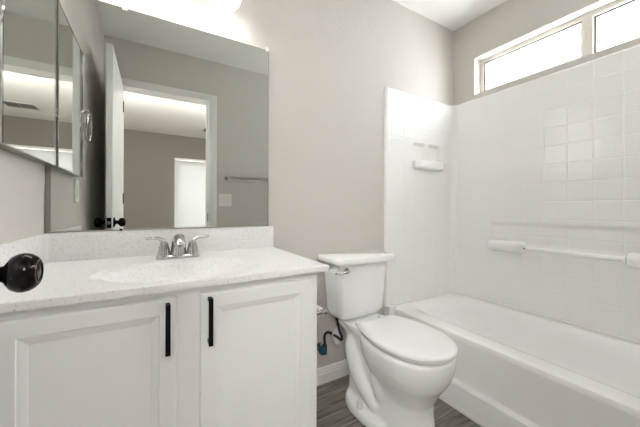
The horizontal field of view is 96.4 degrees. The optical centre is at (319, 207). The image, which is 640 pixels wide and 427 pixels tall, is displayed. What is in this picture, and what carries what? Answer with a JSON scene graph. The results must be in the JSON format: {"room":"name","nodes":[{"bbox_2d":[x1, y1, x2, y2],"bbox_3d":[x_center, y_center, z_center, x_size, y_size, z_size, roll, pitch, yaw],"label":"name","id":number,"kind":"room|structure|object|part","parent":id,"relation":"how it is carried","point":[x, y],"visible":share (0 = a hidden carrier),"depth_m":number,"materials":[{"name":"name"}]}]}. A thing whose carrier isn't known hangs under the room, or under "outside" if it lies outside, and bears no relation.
{"room":"bathroom","nodes":[
{"label":"bathroom","id":0,"kind":"room"},
{"bbox_2d":[0,253,43,292],"bbox_3d":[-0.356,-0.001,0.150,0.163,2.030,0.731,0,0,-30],"label":"door knob","id":1,"kind":"object","parent":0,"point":[23,272],"depth_m":0.42,"materials":[{"name":"black metal"}]},
{"bbox_2d":[0,149,44,243],"bbox_3d":[-0.695,-0.197,0.385,0.120,2.440,1.510,0,0,-30],"label":"wall","id":2,"kind":"structure","parent":0,"point":[22,180],"depth_m":0.87,"materials":[{"name":"beige paint"}]},
{"bbox_2d":[0,0,5,24],"bbox_3d":[-0.711,-0.446,0.589,0.057,0.181,0.146,0,0,-30],"label":"towel ring","id":3,"kind":"object","parent":2,"relation":"attached to","point":[2,2],"visible":1,"depth_m":0.65,"materials":[{"name":"silver metal"}]},
{"bbox_2d":[0,0,56,165],"bbox_3d":[-0.886,-0.472,0.868,0.035,0.637,0.452,0,0,-30],"label":"medicine cabinet","id":4,"kind":"object","parent":2,"relation":"attached to","point":[27,27],"visible":0.98,"depth_m":0.83,"materials":[{"name":"grey mirror"}]},
{"bbox_2d":[59,0,453,367],"bbox_3d":[-0.010,-0.194,1.732,2.664,2.440,0.120,0,0,-30],"label":"wall","id":5,"kind":"structure","parent":0,"point":[332,63],"depth_m":1.71,"materials":[{"name":"beige paint"}]},
{"bbox_2d":[45,0,268,232],"bbox_3d":[-0.644,-0.370,1.282,0.868,0.934,0.012,0,0,-30],"label":"wall mirror","id":6,"kind":"object","parent":5,"relation":"attached to","point":[161,123],"visible":0.98,"depth_m":1.24,"materials":[{"name":"grey mirror"}]},
{"bbox_2d":[48,226,272,262],"bbox_3d":[-0.634,0.152,1.285,0.895,0.110,0.019,0,0,-30],"label":"backsplash","id":7,"kind":"structure","parent":5,"relation":"attached to","point":[66,246],"depth_m":1.20,"materials":[{"name":"stone"}]},
{"bbox_2d":[212,0,240,10],"bbox_3d":[-0.619,-1.007,1.210,0.570,0.180,0.162,0,0,-30],"label":"vanity light","id":8,"kind":"object","parent":5,"relation":"attached to","point":[226,5],"visible":1,"depth_m":1.30,"materials":[{"name":"white glass"}]},
{"bbox_2d":[317,317,342,354],"bbox_3d":[0.049,0.726,1.623,0.160,0.222,0.083,0,0,26],"label":"shutoff valve","id":9,"kind":"object","parent":5,"relation":"attached to","point":[337,335],"visible":0.94,"depth_m":1.61,"materials":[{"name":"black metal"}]},
{"bbox_3d":[0.017,0.805,1.611,0.052,0.052,0.033,0,0,27],"label":"handle","id":10,"kind":"part","parent":9,"relation":"part of","materials":[{"name":"blue plastic"}]},
{"bbox_2d":[317,359,348,385],"bbox_3d":[0.073,0.981,1.704,0.818,0.090,0.016,0,0,-30],"label":"baseboard","id":11,"kind":"structure","parent":5,"relation":"attached to","point":[327,373],"depth_m":1.70,"materials":[{"name":"white paint"}]},
{"bbox_2d":[316,375,480,426],"bbox_3d":[0.367,1.052,1.080,2.664,0.050,1.630,0,0,-30],"label":"floor","id":12,"kind":"structure","parent":0,"point":[332,410],"depth_m":1.43,"materials":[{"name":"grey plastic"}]},
{"bbox_2d":[0,273,316,426],"bbox_3d":[-0.506,0.626,1.032,0.861,0.796,0.583,0,0,-30],"label":"vanity cabinet","id":13,"kind":"object","parent":12,"relation":"on","point":[241,354],"visible":0.91,"depth_m":0.79,"materials":[{"name":"white paint"}]},
{"bbox_3d":[-0.558,0.574,0.709,0.362,0.648,0.018,0,0,-30],"label":"cabinet door","id":14,"kind":"part","parent":13,"relation":"part of","materials":[{"name":"white paint"}]},
{"bbox_2d":[0,226,328,312],"bbox_3d":[-0.496,0.202,1.051,0.897,0.209,0.563,0,0,-30],"label":"countertop","id":15,"kind":"structure","parent":13,"relation":"on","point":[80,267],"depth_m":1.06,"materials":[{"name":"stone"}]},
{"bbox_2d":[145,234,209,259],"bbox_3d":[-0.566,0.156,1.149,0.232,0.100,0.125,0,0,-30],"label":"faucet","id":16,"kind":"object","parent":15,"relation":"on","point":[178,244],"visible":1,"depth_m":1.14,"materials":[{"name":"silver metal"}]},
{"bbox_3d":[-0.636,0.137,1.120,0.028,0.046,0.083,0,0,31],"label":"lever","id":17,"kind":"part","parent":16,"relation":"part of","materials":[{"name":"silver metal"}]},
{"bbox_3d":[-0.624,0.167,1.145,0.051,0.066,0.051,0,0,-30],"label":"handle","id":18,"kind":"part","parent":16,"relation":"part of","materials":[{"name":"silver metal"}]},
{"bbox_3d":[-0.566,0.153,1.149,0.062,0.093,0.125,0,0,-30],"label":"spout","id":19,"kind":"part","parent":16,"relation":"part of","materials":[{"name":"silver metal"}]},
{"bbox_3d":[-0.579,0.198,1.171,0.162,0.016,0.054,0,0,-30],"label":"plate","id":20,"kind":"part","parent":16,"relation":"part of","materials":[{"name":"silver metal"}]},
{"bbox_3d":[-0.534,0.168,1.198,0.051,0.066,0.051,0,0,-30],"label":"handle","id":21,"kind":"part","parent":16,"relation":"part of","materials":[{"name":"silver metal"}]},
{"bbox_3d":[-0.506,0.137,1.197,0.083,0.046,0.028,0,0,-2],"label":"lever","id":22,"kind":"part","parent":16,"relation":"part of","materials":[{"name":"silver metal"}]},
{"bbox_3d":[-0.403,0.327,0.759,0.012,0.136,0.008,0,0,-30],"label":"bar handle","id":23,"kind":"part","parent":13,"relation":"part of","materials":[{"name":"black metal"}]},
{"bbox_3d":[-0.310,0.327,0.814,0.012,0.136,0.008,0,0,-30],"label":"bar handle","id":24,"kind":"part","parent":13,"relation":"part of","materials":[{"name":"black metal"}]},
{"bbox_3d":[-0.193,0.576,0.923,0.362,0.648,0.018,0,0,-30],"label":"cabinet door","id":25,"kind":"part","parent":13,"relation":"part of","materials":[{"name":"white paint"}]},
{"bbox_2d":[317,305,326,314],"bbox_3d":[-0.056,0.421,1.208,0.094,0.044,0.212,0,0,-30],"label":"toilet paper holder","id":26,"kind":"object","parent":13,"relation":"attached to","point":[321,311],"visible":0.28,"depth_m":1.15,"materials":[{"name":"white plastic"}]},
{"bbox_2d":[318,249,457,426],"bbox_3d":[0.334,0.647,1.443,0.417,0.758,0.706,0,0,-30],"label":"toilet","id":27,"kind":"object","parent":12,"relation":"on","point":[399,367],"visible":1,"depth_m":1.35,"materials":[{"name":"white ceramic"}]},
{"bbox_3d":[0.117,0.339,1.487,0.085,0.018,0.020,0,0,-37],"label":"lever arm","id":28,"kind":"part","parent":27,"relation":"part of","materials":[{"name":"silver metal"}]},
{"bbox_3d":[0.209,0.462,1.657,0.344,0.314,0.189,0,0,-30],"label":"tank","id":29,"kind":"part","parent":27,"relation":"part of","materials":[{"name":"white ceramic"}]},
{"bbox_3d":[0.217,0.286,1.644,0.417,0.036,0.240,0,0,-30],"label":"tank lid","id":30,"kind":"part","parent":27,"relation":"part of","materials":[{"name":"white ceramic"}]},
{"bbox_3d":[0.346,0.826,1.438,0.345,0.402,0.666,0,0,-30],"label":"bowl","id":31,"kind":"part","parent":27,"relation":"part of","materials":[{"name":"white ceramic"}]},
{"bbox_3d":[0.409,0.601,1.342,0.356,0.020,0.456,0,0,-30],"label":"lid","id":32,"kind":"part","parent":27,"relation":"part of","materials":[{"name":"white plastic"}]},
{"bbox_3d":[0.409,0.622,1.342,0.338,0.008,0.438,0,0,-30],"label":"seat","id":33,"kind":"part","parent":27,"relation":"part of","materials":[{"name":"white plastic"}]},
{"bbox_2d":[384,292,639,426],"bbox_3d":[1.122,0.843,1.453,0.734,0.374,1.502,0,0,-30],"label":"bathtub","id":34,"kind":"object","parent":12,"relation":"on","point":[515,368],"visible":0.76,"depth_m":1.40,"materials":[{"name":"white ceramic"}]},
{"bbox_2d":[439,395,489,426],"bbox_3d":[0.819,1.021,1.252,0.015,0.016,1.434,0,0,-30],"label":"trim","id":35,"kind":"structure","parent":34,"relation":"attached to","point":[458,408],"depth_m":1.42,"materials":[{"name":"white paint"}]},
{"bbox_2d":[384,44,639,344],"bbox_3d":[1.130,-0.067,1.456,0.736,1.480,1.510,0,0,-30],"label":"shower surround","id":36,"kind":"object","parent":34,"relation":"on","point":[524,197],"visible":1,"depth_m":1.82,"materials":[{"name":"white tile"}]},
{"bbox_2d":[412,160,444,170],"bbox_3d":[0.804,-0.302,2.084,0.318,0.058,0.068,0,0,-30],"label":"soap shelf","id":37,"kind":"object","parent":36,"relation":"attached to","point":[417,165],"depth_m":2.04,"materials":[{"name":"white ceramic"}]},
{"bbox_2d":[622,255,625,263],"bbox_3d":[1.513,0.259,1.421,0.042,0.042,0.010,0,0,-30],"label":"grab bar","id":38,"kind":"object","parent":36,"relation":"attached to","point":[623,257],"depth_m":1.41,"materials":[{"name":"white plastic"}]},
{"bbox_2d":[392,0,505,30],"bbox_3d":[0.377,-1.438,1.080,2.664,0.050,1.630,0,0,-30],"label":"ceiling","id":39,"kind":"structure","parent":0,"point":[451,14],"depth_m":2.04,"materials":[{"name":"white paint"}]},
{"bbox_2d":[453,0,639,104],"bbox_3d":[1.499,-0.189,1.672,0.120,2.440,1.510,0,0,-30],"label":"wall","id":40,"kind":"structure","parent":0,"point":[510,23],"depth_m":1.96,"materials":[{"name":"beige paint"}]},
{"bbox_2d":[480,0,639,92],"bbox_3d":[1.550,-0.977,1.649,0.058,0.273,1.250,0,0,-30],"label":"window","id":41,"kind":"structure","parent":40,"relation":"in","point":[588,23],"depth_m":1.67,"materials":[{"name":"beige plastic"}]},
{"bbox_3d":[1.390,-0.977,1.914,0.020,0.213,0.571,0,0,-30],"label":"sash","id":42,"kind":"part","parent":41,"relation":"part of","materials":[{"name":"glass"}]},
{"bbox_3d":[1.712,-0.976,1.385,0.020,0.213,0.571,0,0,-30],"label":"sash","id":43,"kind":"part","parent":41,"relation":"part of","materials":[{"name":"glass"}]}
]}

